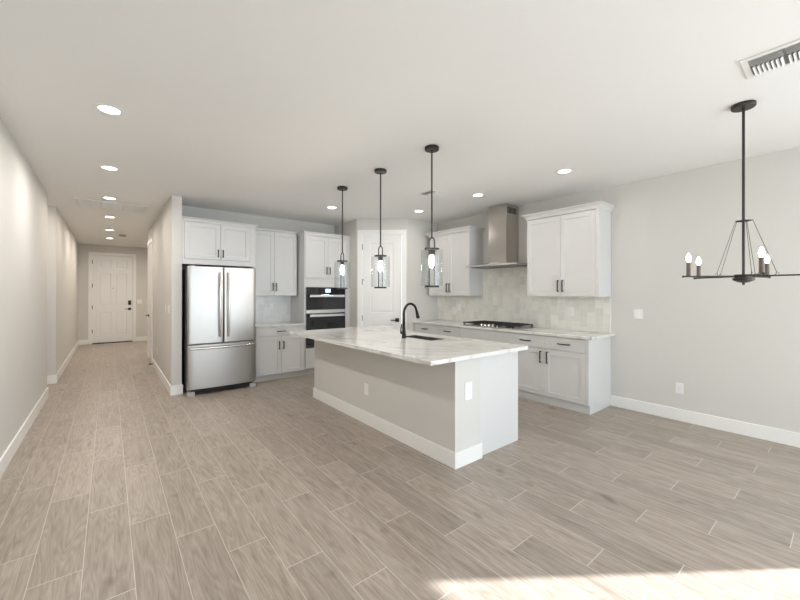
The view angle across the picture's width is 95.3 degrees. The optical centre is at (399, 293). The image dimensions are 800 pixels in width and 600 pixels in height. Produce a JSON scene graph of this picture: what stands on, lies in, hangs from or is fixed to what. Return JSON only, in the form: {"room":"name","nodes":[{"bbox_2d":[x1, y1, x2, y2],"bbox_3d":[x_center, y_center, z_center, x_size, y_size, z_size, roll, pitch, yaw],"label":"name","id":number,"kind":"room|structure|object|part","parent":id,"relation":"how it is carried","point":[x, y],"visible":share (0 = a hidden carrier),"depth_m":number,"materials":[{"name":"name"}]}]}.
{"room":"open-plan kitchen","nodes":[
{"label":"open-plan kitchen","id":0,"kind":"room"},
{"bbox_2d":[0,117,78,457],"bbox_3d":[-3.268,0.028,2.951,0.126,2.762,17.690,0,0,-39],"label":"wall","id":1,"kind":"structure","parent":0,"point":[23,198],"depth_m":3.80,"materials":[{"name":"beige paint"}]},
{"bbox_2d":[0,387,48,477],"bbox_3d":[-1.294,1.342,0.482,0.134,0.132,11.369,0,0,-39],"label":"baseboard","id":2,"kind":"structure","parent":1,"relation":"attached to","point":[17,440],"depth_m":3.43,"materials":[{"name":"white paint"}]},
{"bbox_2d":[47,340,78,383],"bbox_3d":[-7.101,1.346,7.763,0.134,0.132,5.384,0,0,-39],"label":"baseboard","id":3,"kind":"structure","parent":1,"relation":"attached to","point":[51,379],"depth_m":6.25,"materials":[{"name":"white paint"}]},
{"bbox_2d":[78,244,147,339],"bbox_3d":[-7.553,0.035,10.925,3.369,2.762,0.120,0,0,-39],"label":"wall","id":4,"kind":"structure","parent":0,"point":[141,253],"depth_m":10.43,"materials":[{"name":"beige paint"}]},
{"bbox_2d":[79,340,87,344],"bbox_3d":[-8.652,1.347,9.961,0.187,0.132,0.014,0,0,-39],"label":"baseboard","id":5,"kind":"structure","parent":4,"relation":"attached to","point":[81,342],"depth_m":9.96,"materials":[{"name":"white paint"}]},
{"bbox_2d":[88,252,135,343],"bbox_3d":[-8.175,0.141,10.375,1.062,2.547,0.163,0,0,-39],"label":"door","id":6,"kind":"structure","parent":4,"relation":"in","point":[111,276],"depth_m":10.35,"materials":[{"name":"white paint"}]},
{"bbox_2d":[136,336,146,340],"bbox_3d":[-6.970,1.351,11.304,1.978,0.132,0.014,0,0,-39],"label":"baseboard","id":7,"kind":"structure","parent":4,"relation":"attached to","point":[142,338],"depth_m":10.77,"materials":[{"name":"white paint"}]},
{"bbox_2d":[148,195,181,385],"bbox_3d":[-4.296,0.032,6.558,0.122,2.762,3.830,0,0,-39],"label":"wall","id":8,"kind":"structure","parent":0,"point":[166,231],"depth_m":5.29,"materials":[{"name":"beige paint"}]},
{"bbox_2d":[146,237,152,364],"bbox_3d":[-5.175,0.156,7.590,0.163,2.516,0.992,0,0,-39],"label":"door","id":9,"kind":"structure","parent":8,"relation":"in","point":[149,315],"depth_m":7.69,"materials":[{"name":"white paint"}]},
{"bbox_2d":[152,358,182,395],"bbox_3d":[-3.959,1.347,6.133,0.150,0.132,2.774,0,0,-39],"label":"baseboard","id":10,"kind":"structure","parent":8,"relation":"attached to","point":[177,389],"depth_m":5.21,"materials":[{"name":"white paint"}]},
{"bbox_2d":[182,206,333,268],"bbox_3d":[-2.210,0.034,6.611,3.203,2.762,0.120,0,0,-39],"label":"wall","id":11,"kind":"structure","parent":0,"point":[264,222],"depth_m":6.36,"materials":[{"name":"beige paint"}]},
{"bbox_2d":[182,216,258,267],"bbox_3d":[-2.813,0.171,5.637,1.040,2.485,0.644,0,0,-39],"label":"upper cabinet","id":12,"kind":"object","parent":11,"relation":"attached to","point":[205,242],"visible":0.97,"depth_m":5.38,"materials":[{"name":"white paint"}]},
{"bbox_3d":[-2.848,-0.750,5.264,0.463,0.522,0.020,0,0,-39],"label":"door","id":13,"kind":"part","parent":12,"relation":"part of","materials":[{"name":"white paint"}]},
{"bbox_3d":[-2.812,-1.044,5.638,1.040,0.055,0.644,0,0,-39],"label":"crown moulding","id":14,"kind":"part","parent":12,"relation":"part of","materials":[{"name":"white paint"}]},
{"bbox_3d":[-2.501,-0.749,5.541,0.417,0.522,0.020,0,0,-39],"label":"door","id":15,"kind":"part","parent":12,"relation":"part of","materials":[{"name":"white paint"}]},
{"bbox_2d":[256,296,290,322],"bbox_3d":[-2.326,0.280,6.434,0.817,0.467,0.010,0,0,-39],"label":"backsplash","id":16,"kind":"structure","parent":11,"relation":"attached to","point":[281,311],"depth_m":6.49,"materials":[{"name":"grey tile"}]},
{"bbox_2d":[254,228,296,295],"bbox_3d":[-2.220,-0.512,6.281,0.789,1.116,0.379,0,0,-39],"label":"upper cabinet","id":17,"kind":"object","parent":11,"relation":"attached to","point":[275,250],"visible":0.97,"depth_m":6.17,"materials":[{"name":"white paint"}]},
{"bbox_3d":[-2.274,-0.493,6.049,0.372,1.073,0.020,0,0,-39],"label":"door","id":18,"kind":"part","parent":17,"relation":"part of","materials":[{"name":"white paint"}]},
{"bbox_3d":[-2.226,-1.055,6.289,0.788,0.030,0.359,0,0,-39],"label":"crown moulding","id":19,"kind":"part","parent":17,"relation":"part of","materials":[{"name":"white paint"}]},
{"bbox_3d":[-1.973,-0.492,6.289,0.391,1.073,0.020,0,0,-39],"label":"door","id":20,"kind":"part","parent":17,"relation":"part of","materials":[{"name":"white paint"}]},
{"bbox_2d":[334,219,356,326],"bbox_3d":[-1.007,0.036,6.957,0.100,2.762,0.840,0,0,-39],"label":"wall","id":21,"kind":"structure","parent":0,"point":[350,227],"depth_m":6.71,"materials":[{"name":"beige paint"}]},
{"bbox_2d":[357,218,407,330],"bbox_3d":[-0.322,0.036,6.622,0.921,2.762,0.100,0,0,3],"label":"wall","id":22,"kind":"structure","parent":0,"point":[387,223],"depth_m":6.57,"materials":[{"name":"beige paint"}]},
{"bbox_2d":[357,230,405,329],"bbox_3d":[-0.326,0.140,6.591,0.884,2.555,0.163,0,0,3],"label":"door","id":23,"kind":"structure","parent":22,"relation":"in","point":[376,307],"depth_m":6.58,"materials":[{"name":"white paint"}]},
{"bbox_2d":[0,0,799,247],"bbox_3d":[-2.197,-1.410,3.935,8.674,0.120,18.090,0,0,-39],"label":"ceiling","id":24,"kind":"structure","parent":0,"point":[267,108],"depth_m":2.53,"materials":[{"name":"white paint"}]},
{"bbox_2d":[93,103,124,115],"bbox_3d":[-2.141,-1.349,2.684,0.184,0.005,0.184,0,0,-39],"label":"recessed light","id":25,"kind":"object","parent":24,"relation":"in","point":[108,109],"visible":1,"depth_m":2.68,"materials":[{"name":"white plastic"}]},
{"bbox_2d":[99,165,119,170],"bbox_3d":[-3.135,-1.348,3.934,0.184,0.005,0.184,0,0,-39],"label":"recessed light","id":26,"kind":"object","parent":24,"relation":"in","point":[106,167],"visible":1,"depth_m":3.94,"materials":[{"name":"white plastic"}]},
{"bbox_2d":[102,196,116,199],"bbox_3d":[-4.127,-1.347,5.177,0.184,0.005,0.184,0,0,-39],"label":"recessed light","id":27,"kind":"object","parent":24,"relation":"in","point":[104,197],"visible":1,"depth_m":5.18,"materials":[{"name":"white plastic"}]},
{"bbox_2d":[74,197,147,212],"bbox_3d":[-4.434,-1.344,5.623,0.860,0.012,0.540,0,0,-39],"label":"ceiling vent","id":28,"kind":"object","parent":24,"relation":"in","point":[79,201],"visible":1,"depth_m":5.58,"materials":[{"name":"white metal"}]},
{"bbox_2d":[337,186,347,288],"bbox_3d":[-0.734,-0.700,4.642,0.204,1.296,0.204,0,0,-39],"label":"pendant light","id":29,"kind":"object","parent":24,"relation":"hanging from","point":[340,188],"visible":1,"depth_m":4.63,"materials":[{"name":"brown metal"}]},
{"bbox_3d":[-0.734,-0.914,4.642,0.015,0.807,0.015,0,0,-39],"label":"rod","id":30,"kind":"part","parent":29,"relation":"part of","materials":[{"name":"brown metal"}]},
{"bbox_2d":[374,168,386,287],"bbox_3d":[-0.213,-0.700,3.990,0.204,1.296,0.204,0,0,-39],"label":"pendant light","id":31,"kind":"object","parent":24,"relation":"hanging from","point":[380,171],"visible":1,"depth_m":3.98,"materials":[{"name":"brown metal"}]},
{"bbox_3d":[-0.214,-0.295,3.989,0.046,0.113,0.046,0,0,-39],"label":"bulb","id":32,"kind":"part","parent":31,"relation":"part of","materials":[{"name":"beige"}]},
{"bbox_3d":[-0.213,-0.915,3.990,0.015,0.807,0.015,0,0,-39],"label":"rod","id":33,"kind":"part","parent":31,"relation":"part of","materials":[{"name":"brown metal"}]},
{"bbox_3d":[-0.191,-0.233,3.961,0.010,0.330,0.011,0,0,-39],"label":"rod","id":34,"kind":"part","parent":31,"relation":"part of","materials":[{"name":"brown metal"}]},
{"bbox_2d":[418,189,443,196],"bbox_3d":[0.418,-1.337,4.904,0.250,0.016,0.270,0,0,-39],"label":"ceiling vent","id":35,"kind":"object","parent":24,"relation":"in","point":[428,192],"visible":0.78,"depth_m":4.88,"materials":[{"name":"white metal"}]},
{"bbox_2d":[424,144,438,286],"bbox_3d":[0.294,-0.701,3.367,0.204,1.296,0.204,0,0,-39],"label":"pendant light","id":36,"kind":"object","parent":24,"relation":"hanging from","point":[432,148],"visible":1,"depth_m":3.36,"materials":[{"name":"brown metal"}]},
{"bbox_3d":[0.271,-0.234,3.394,0.010,0.330,0.011,0,0,-39],"label":"rod","id":37,"kind":"part","parent":36,"relation":"part of","materials":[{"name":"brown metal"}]},
{"bbox_3d":[0.294,-0.406,3.367,0.136,0.014,0.136,0,0,-39],"label":"plate","id":38,"kind":"part","parent":36,"relation":"part of","materials":[{"name":"brown metal"}]},
{"bbox_3d":[0.294,-0.295,3.366,0.046,0.113,0.046,0,0,-39],"label":"bulb","id":39,"kind":"part","parent":36,"relation":"part of","materials":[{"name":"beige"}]},
{"bbox_3d":[0.294,-0.915,3.367,0.015,0.807,0.015,0,0,-39],"label":"rod","id":40,"kind":"part","parent":36,"relation":"part of","materials":[{"name":"brown metal"}]},
{"bbox_3d":[0.316,-0.234,3.338,0.010,0.330,0.011,0,0,-39],"label":"rod","id":41,"kind":"part","parent":36,"relation":"part of","materials":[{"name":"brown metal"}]},
{"bbox_2d":[471,193,484,196],"bbox_3d":[1.070,-1.342,4.999,0.184,0.005,0.184,0,0,-39],"label":"recessed light","id":42,"kind":"object","parent":24,"relation":"in","point":[476,194],"visible":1,"depth_m":5.00,"materials":[{"name":"white plastic"}]},
{"bbox_2d":[556,168,573,173],"bbox_3d":[1.814,-1.343,4.018,0.184,0.005,0.184,0,0,-39],"label":"recessed light","id":43,"kind":"object","parent":24,"relation":"in","point":[565,170],"visible":1,"depth_m":4.02,"materials":[{"name":"white plastic"}]},
{"bbox_2d":[682,100,799,284],"bbox_3d":[2.478,-0.702,2.585,0.738,1.291,0.718,0,0,-39],"label":"chandelier","id":44,"kind":"object","parent":24,"relation":"hanging from","point":[742,106],"visible":1,"depth_m":2.60,"materials":[{"name":"brown metal"}]},
{"bbox_3d":[2.115,-0.260,2.670,0.031,0.068,0.030,0,0,-39],"label":"bulb","id":45,"kind":"part","parent":44,"relation":"part of","materials":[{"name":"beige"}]},
{"bbox_3d":[2.413,-0.259,2.945,0.031,0.068,0.030,0,0,-39],"label":"bulb","id":46,"kind":"part","parent":44,"relation":"part of","materials":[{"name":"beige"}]},
{"bbox_3d":[2.248,-0.121,2.644,0.358,0.017,0.017,0,0,11],"label":"arm","id":47,"kind":"part","parent":44,"relation":"part of","materials":[{"name":"brown metal"}]},
{"bbox_3d":[2.427,-0.120,2.809,0.017,0.017,0.358,0,0,-6],"label":"arm","id":48,"kind":"part","parent":44,"relation":"part of","materials":[{"name":"brown metal"}]},
{"bbox_3d":[2.454,-0.716,2.602,0.017,1.210,0.017,0,0,-39],"label":"rod","id":49,"kind":"part","parent":44,"relation":"part of","materials":[{"name":"brown metal"}]},
{"bbox_3d":[2.352,-0.121,2.419,0.017,0.017,0.358,0,0,30],"label":"arm","id":50,"kind":"part","parent":44,"relation":"part of","materials":[{"name":"brown metal"}]},
{"bbox_3d":[2.284,-0.260,2.301,0.031,0.068,0.030,0,0,-39],"label":"bulb","id":51,"kind":"part","parent":44,"relation":"part of","materials":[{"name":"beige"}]},
{"bbox_3d":[2.767,-0.259,2.745,0.031,0.068,0.030,0,0,-39],"label":"bulb","id":52,"kind":"part","parent":44,"relation":"part of","materials":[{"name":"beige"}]},
{"bbox_3d":[2.594,-0.121,2.447,0.017,0.017,0.358,0,0,-43],"label":"arm","id":53,"kind":"part","parent":44,"relation":"part of","materials":[{"name":"brown metal"}]},
{"bbox_2d":[739,39,799,78],"bbox_3d":[2.232,-1.339,2.008,0.275,0.016,0.500,0,0,-39],"label":"ceiling vent","id":54,"kind":"object","parent":24,"relation":"in","point":[788,54],"visible":1,"depth_m":2.10,"materials":[{"name":"white metal"}]},
{"bbox_2d":[0,341,799,599],"bbox_3d":[-2.200,1.462,3.931,8.674,0.100,18.090,0,0,-39],"label":"floor","id":55,"kind":"structure","parent":0,"point":[120,487],"depth_m":2.45,"materials":[{"name":"brown wood"}]},
{"bbox_2d":[182,265,255,396],"bbox_3d":[-2.745,0.513,5.497,0.900,1.800,0.863,0,0,-39],"label":"refrigerator","id":56,"kind":"object","parent":55,"relation":"on","point":[219,303],"visible":0.99,"depth_m":5.20,"materials":[{"name":"grey metal"}]},
{"bbox_3d":[-2.721,0.164,5.103,0.445,1.073,0.070,0,0,-39],"label":"door","id":57,"kind":"part","parent":56,"relation":"part of","materials":[{"name":"silver metal"}]},
{"bbox_3d":[-2.543,0.163,5.153,0.026,0.926,0.073,0,0,-39],"label":"handle","id":58,"kind":"part","parent":56,"relation":"part of","materials":[{"name":"silver metal"}]},
{"bbox_3d":[-2.544,1.023,5.243,0.900,0.610,0.070,0,0,-39],"label":"freezer drawer","id":59,"kind":"part","parent":56,"relation":"part of","materials":[{"name":"silver metal"}]},
{"bbox_3d":[-2.512,0.765,5.204,0.874,0.034,0.072,0,0,-39],"label":"handle","id":60,"kind":"part","parent":56,"relation":"part of","materials":[{"name":"silver metal"}]},
{"bbox_3d":[-2.453,0.163,5.225,0.026,0.926,0.073,0,0,-39],"label":"handle","id":61,"kind":"part","parent":56,"relation":"part of","materials":[{"name":"silver metal"}]},
{"bbox_3d":[-2.367,0.165,5.385,0.449,1.073,0.070,0,0,-39],"label":"door","id":62,"kind":"part","parent":56,"relation":"part of","materials":[{"name":"silver metal"}]},
{"bbox_2d":[254,325,303,381],"bbox_3d":[-2.127,0.981,6.181,0.815,0.868,0.649,0,0,-39],"label":"base cabinet","id":63,"kind":"object","parent":55,"relation":"on","point":[279,354],"visible":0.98,"depth_m":5.94,"materials":[{"name":"white paint"}]},
{"bbox_3d":[-2.104,1.004,5.838,0.399,0.607,0.020,0,0,-39],"label":"door","id":64,"kind":"part","parent":63,"relation":"part of","materials":[{"name":"white paint"}]},
{"bbox_3d":[-1.947,0.621,5.963,0.799,0.134,0.020,0,0,-39],"label":"drawer","id":65,"kind":"part","parent":63,"relation":"part of","materials":[{"name":"white paint"}]},
{"bbox_2d":[256,321,304,327],"bbox_3d":[-2.130,0.530,6.188,0.817,0.031,0.639,0,0,-39],"label":"countertop","id":66,"kind":"structure","parent":63,"relation":"on","point":[284,323],"depth_m":6.08,"materials":[{"name":"white stone"}]},
{"bbox_3d":[-1.790,1.005,6.088,0.397,0.607,0.020,0,0,-39],"label":"door","id":67,"kind":"part","parent":63,"relation":"part of","materials":[{"name":"white paint"}]},
{"bbox_2d":[291,231,350,374],"bbox_3d":[-1.468,0.180,6.711,0.922,2.472,0.644,0,0,-39],"label":"tall cabinet","id":68,"kind":"object","parent":55,"relation":"on","point":[318,253],"visible":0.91,"depth_m":6.42,"materials":[{"name":"white paint"}]},
{"bbox_3d":[-1.289,1.141,6.495,0.848,0.327,0.020,0,0,-39],"label":"drawer","id":69,"kind":"part","parent":68,"relation":"part of","materials":[{"name":"white paint"}]},
{"bbox_3d":[-1.454,-0.624,6.364,0.422,0.717,0.020,0,0,-39],"label":"door","id":70,"kind":"part","parent":68,"relation":"part of","materials":[{"name":"white paint"}]},
{"bbox_3d":[-1.467,-1.025,6.714,0.922,0.062,0.641,0,0,-39],"label":"crown moulding","id":71,"kind":"part","parent":68,"relation":"part of","materials":[{"name":"white paint"}]},
{"bbox_2d":[306,287,344,347],"bbox_3d":[-1.448,0.423,6.647,0.755,1.045,0.585,0,0,-39],"label":"wall oven","id":72,"kind":"object","parent":68,"relation":"in","point":[325,306],"visible":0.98,"depth_m":6.42,"materials":[{"name":"grey glass"}]},
{"bbox_3d":[-1.309,0.157,6.474,0.755,0.267,0.028,0,0,-39],"label":"door","id":73,"kind":"part","parent":72,"relation":"part of","materials":[{"name":"black glass"}]},
{"bbox_3d":[-1.310,0.625,6.474,0.755,0.542,0.028,0,0,-39],"label":"door","id":74,"kind":"part","parent":72,"relation":"part of","materials":[{"name":"black glass"}]},
{"bbox_3d":[-1.309,-0.039,6.474,0.755,0.120,0.028,0,0,-39],"label":"control panel","id":75,"kind":"part","parent":72,"relation":"part of","materials":[{"name":"black glass"}]},
{"bbox_3d":[-1.283,0.391,6.441,0.675,0.042,0.057,0,0,-39],"label":"handle","id":76,"kind":"part","parent":72,"relation":"part of","materials":[{"name":"silver metal"}]},
{"bbox_3d":[-1.283,0.051,6.441,0.675,0.042,0.057,0,0,-39],"label":"handle","id":77,"kind":"part","parent":72,"relation":"part of","materials":[{"name":"silver metal"}]},
{"bbox_3d":[-1.122,-0.624,6.630,0.423,0.717,0.020,0,0,-39],"label":"door","id":78,"kind":"part","parent":68,"relation":"part of","materials":[{"name":"white paint"}]},
{"bbox_2d":[313,340,517,469],"bbox_3d":[-0.013,0.974,4.211,0.912,0.880,2.600,0,0,-39],"label":"kitchen island","id":79,"kind":"object","parent":55,"relation":"on","point":[423,407],"visible":0.87,"depth_m":3.34,"materials":[{"name":"beige paint"}]},
{"bbox_2d":[364,383,367,394],"bbox_3d":[-0.365,1.038,3.936,0.008,0.118,0.072,0,0,-39],"label":"power outlet","id":80,"kind":"object","parent":79,"relation":"attached to","point":[365,384],"visible":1,"depth_m":3.94,"materials":[{"name":"white plastic"}]},
{"bbox_3d":[-0.237,1.348,4.032,0.341,0.132,2.600,0,0,-39],"label":"baseboard","id":81,"kind":"part","parent":79,"relation":"part of","materials":[{"name":"white paint"}]},
{"bbox_2d":[289,326,527,365],"bbox_3d":[-0.113,0.516,4.093,1.266,0.033,2.663,0,0,-39],"label":"island countertop","id":82,"kind":"structure","parent":79,"relation":"on","point":[378,340],"depth_m":3.54,"materials":[{"name":"white stone"}]},
{"bbox_2d":[400,303,419,337],"bbox_3d":[0.112,0.304,4.143,0.259,0.392,0.090,0,0,-39],"label":"faucet","id":83,"kind":"object","parent":82,"relation":"on","point":[403,332],"visible":0.99,"depth_m":4.06,"materials":[{"name":"black metal"}]},
{"bbox_3d":[0.114,0.279,4.122,0.221,0.342,0.040,0,0,-39],"label":"spout","id":84,"kind":"part","parent":83,"relation":"part of","materials":[{"name":"black metal"}]},
{"bbox_2d":[406,335,441,340],"bbox_3d":[0.255,0.625,4.110,0.238,0.238,0.533,0,0,-39],"label":"sink","id":85,"kind":"object","parent":82,"relation":"in","point":[411,336],"visible":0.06,"depth_m":4.26,"materials":[{"name":"grey metal"}]},
{"bbox_2d":[465,381,471,400],"bbox_3d":[0.570,0.813,3.026,0.088,0.145,0.008,0,0,-39],"label":"power outlet","id":86,"kind":"object","parent":79,"relation":"attached to","point":[468,386],"visible":1,"depth_m":3.02,"materials":[{"name":"white plastic"}]},
{"bbox_3d":[0.900,0.974,3.329,0.584,0.880,0.020,0,0,-39],"label":"panel","id":87,"kind":"part","parent":79,"relation":"part of","materials":[{"name":"white paint"}]},
{"bbox_2d":[415,323,459,336],"bbox_3d":[0.822,0.979,6.386,0.643,0.878,1.105,0,0,-39],"label":"base cabinet","id":88,"kind":"object","parent":55,"relation":"on","point":[423,328],"visible":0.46,"depth_m":6.14,"materials":[{"name":"white paint"}]},
{"bbox_3d":[0.447,0.627,6.409,0.020,0.159,0.559,0,0,-39],"label":"drawer","id":89,"kind":"part","parent":88,"relation":"part of","materials":[{"name":"white paint"}]},
{"bbox_3d":[0.786,0.626,5.985,0.020,0.159,0.521,0,0,-39],"label":"drawer","id":90,"kind":"part","parent":88,"relation":"part of","materials":[{"name":"white paint"}]},
{"bbox_2d":[460,327,508,342],"bbox_3d":[1.451,0.979,5.599,0.643,0.878,0.907,0,0,-39],"label":"base cabinet","id":91,"kind":"object","parent":55,"relation":"on","point":[479,334],"visible":0.02,"depth_m":5.37,"materials":[{"name":"white paint"}]},
{"bbox_2d":[509,332,610,414],"bbox_3d":[2.072,0.978,4.821,0.643,0.878,1.084,0,0,-39],"label":"base cabinet","id":92,"kind":"object","parent":55,"relation":"on","point":[573,374],"visible":0.96,"depth_m":4.50,"materials":[{"name":"white paint"}]},
{"bbox_2d":[412,319,614,339],"bbox_3d":[1.459,0.522,5.590,0.648,0.033,3.145,0,0,-39],"label":"countertop","id":93,"kind":"structure","parent":92,"relation":"on","point":[587,335],"depth_m":4.91,"materials":[{"name":"white stone"}]},
{"bbox_2d":[463,320,532,329],"bbox_3d":[1.474,0.477,5.541,0.510,0.056,0.910,0,0,-39],"label":"gas cooktop","id":94,"kind":"object","parent":93,"relation":"in","point":[492,324],"visible":0.99,"depth_m":5.40,"materials":[{"name":"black metal"}]},
{"bbox_3d":[1.474,0.499,5.541,0.510,0.012,0.910,0,0,-39],"label":"cooktop plate","id":95,"kind":"part","parent":94,"relation":"part of","materials":[{"name":"silver metal"}]},
{"bbox_3d":[1.682,0.626,4.863,0.020,0.159,0.528,0,0,-39],"label":"drawer","id":96,"kind":"part","parent":92,"relation":"part of","materials":[{"name":"white paint"}]},
{"bbox_3d":[1.681,1.014,4.862,0.020,0.592,0.528,0,0,-39],"label":"door","id":97,"kind":"part","parent":92,"relation":"part of","materials":[{"name":"white paint"}]},
{"bbox_3d":[2.010,0.625,4.453,0.020,0.159,0.516,0,0,-39],"label":"drawer","id":98,"kind":"part","parent":92,"relation":"part of","materials":[{"name":"white paint"}]},
{"bbox_3d":[2.009,1.014,4.452,0.020,0.592,0.516,0,0,-39],"label":"door","id":99,"kind":"part","parent":92,"relation":"part of","materials":[{"name":"white paint"}]},
{"bbox_2d":[407,218,437,331],"bbox_3d":[0.402,0.037,6.824,0.763,2.762,0.100,0,0,-39],"label":"wall","id":100,"kind":"structure","parent":0,"point":[418,258],"depth_m":6.73,"materials":[{"name":"beige paint"}]},
{"bbox_2d":[438,147,799,432],"bbox_3d":[3.729,0.036,3.382,0.140,2.762,9.631,0,0,-39],"label":"wall","id":101,"kind":"structure","parent":0,"point":[733,347],"depth_m":3.87,"materials":[{"name":"beige paint"}]},
{"bbox_2d":[425,225,485,295],"bbox_3d":[0.946,-0.522,6.420,0.413,1.136,1.082,0,0,-39],"label":"upper cabinet","id":102,"kind":"object","parent":101,"relation":"attached to","point":[460,247],"visible":0.99,"depth_m":6.17,"materials":[{"name":"white paint"}]},
{"bbox_3d":[0.697,-0.484,6.516,0.020,1.053,0.490,0,0,-39],"label":"door","id":103,"kind":"part","parent":102,"relation":"part of","materials":[{"name":"white paint"}]},
{"bbox_3d":[0.946,-1.056,6.421,0.413,0.068,1.082,0,0,-39],"label":"crown moulding","id":104,"kind":"part","parent":102,"relation":"part of","materials":[{"name":"white paint"}]},
{"bbox_3d":[0.984,-0.484,6.156,0.020,1.053,0.425,0,0,-39],"label":"door","id":105,"kind":"part","parent":102,"relation":"part of","materials":[{"name":"white paint"}]},
{"bbox_2d":[466,203,526,268],"bbox_3d":[1.521,-0.870,5.605,0.511,0.944,0.910,0,0,-39],"label":"range hood","id":106,"kind":"object","parent":101,"relation":"attached to","point":[503,218],"visible":0.92,"depth_m":5.53,"materials":[{"name":"silver metal"}]},
{"bbox_2d":[438,266,610,332],"bbox_3d":[1.693,0.042,5.806,0.013,0.927,3.100,0,0,-39],"label":"backsplash","id":107,"kind":"structure","parent":101,"relation":"attached to","point":[504,298],"depth_m":5.60,"materials":[{"name":"beige tile"}]},
{"bbox_2d":[567,307,573,315],"bbox_3d":[2.336,0.253,4.988,0.008,0.118,0.090,0,0,-39],"label":"power outlet","id":108,"kind":"object","parent":107,"relation":"attached to","point":[570,310],"visible":1,"depth_m":4.99,"materials":[{"name":"white plastic"}]},
{"bbox_2d":[521,201,615,296],"bbox_3d":[2.202,-0.523,4.847,0.413,1.136,1.089,0,0,-39],"label":"upper cabinet","id":109,"kind":"object","parent":101,"relation":"attached to","point":[569,248],"visible":1,"depth_m":4.65,"materials":[{"name":"white paint"}]},
{"bbox_3d":[1.950,-0.485,4.947,0.020,1.053,0.485,0,0,-39],"label":"door","id":110,"kind":"part","parent":109,"relation":"part of","materials":[{"name":"white paint"}]},
{"bbox_3d":[2.203,-1.057,4.847,0.413,0.068,1.089,0,0,-39],"label":"crown moulding","id":111,"kind":"part","parent":109,"relation":"part of","materials":[{"name":"white paint"}]},
{"bbox_3d":[2.239,-0.485,4.585,0.020,1.053,0.437,0,0,-39],"label":"door","id":112,"kind":"part","parent":109,"relation":"part of","materials":[{"name":"white paint"}]},
{"bbox_2d":[633,309,642,318],"bbox_3d":[2.849,0.252,4.363,0.009,0.118,0.095,0,0,-39],"label":"light switch","id":113,"kind":"object","parent":101,"relation":"attached to","point":[637,313],"visible":1,"depth_m":4.36,"materials":[{"name":"white plastic"}]},
{"bbox_2d":[675,382,682,393],"bbox_3d":[3.102,1.057,4.045,0.008,0.118,0.072,0,0,-39],"label":"power outlet","id":114,"kind":"object","parent":101,"relation":"attached to","point":[678,386],"visible":1,"depth_m":4.04,"materials":[{"name":"white plastic"}]},
{"bbox_2d":[611,395,799,447],"bbox_3d":[3.699,1.351,3.292,0.014,0.132,3.330,0,0,-39],"label":"baseboard","id":115,"kind":"structure","parent":101,"relation":"attached to","point":[790,438],"depth_m":3.81,"materials":[{"name":"white paint"}]}
]}

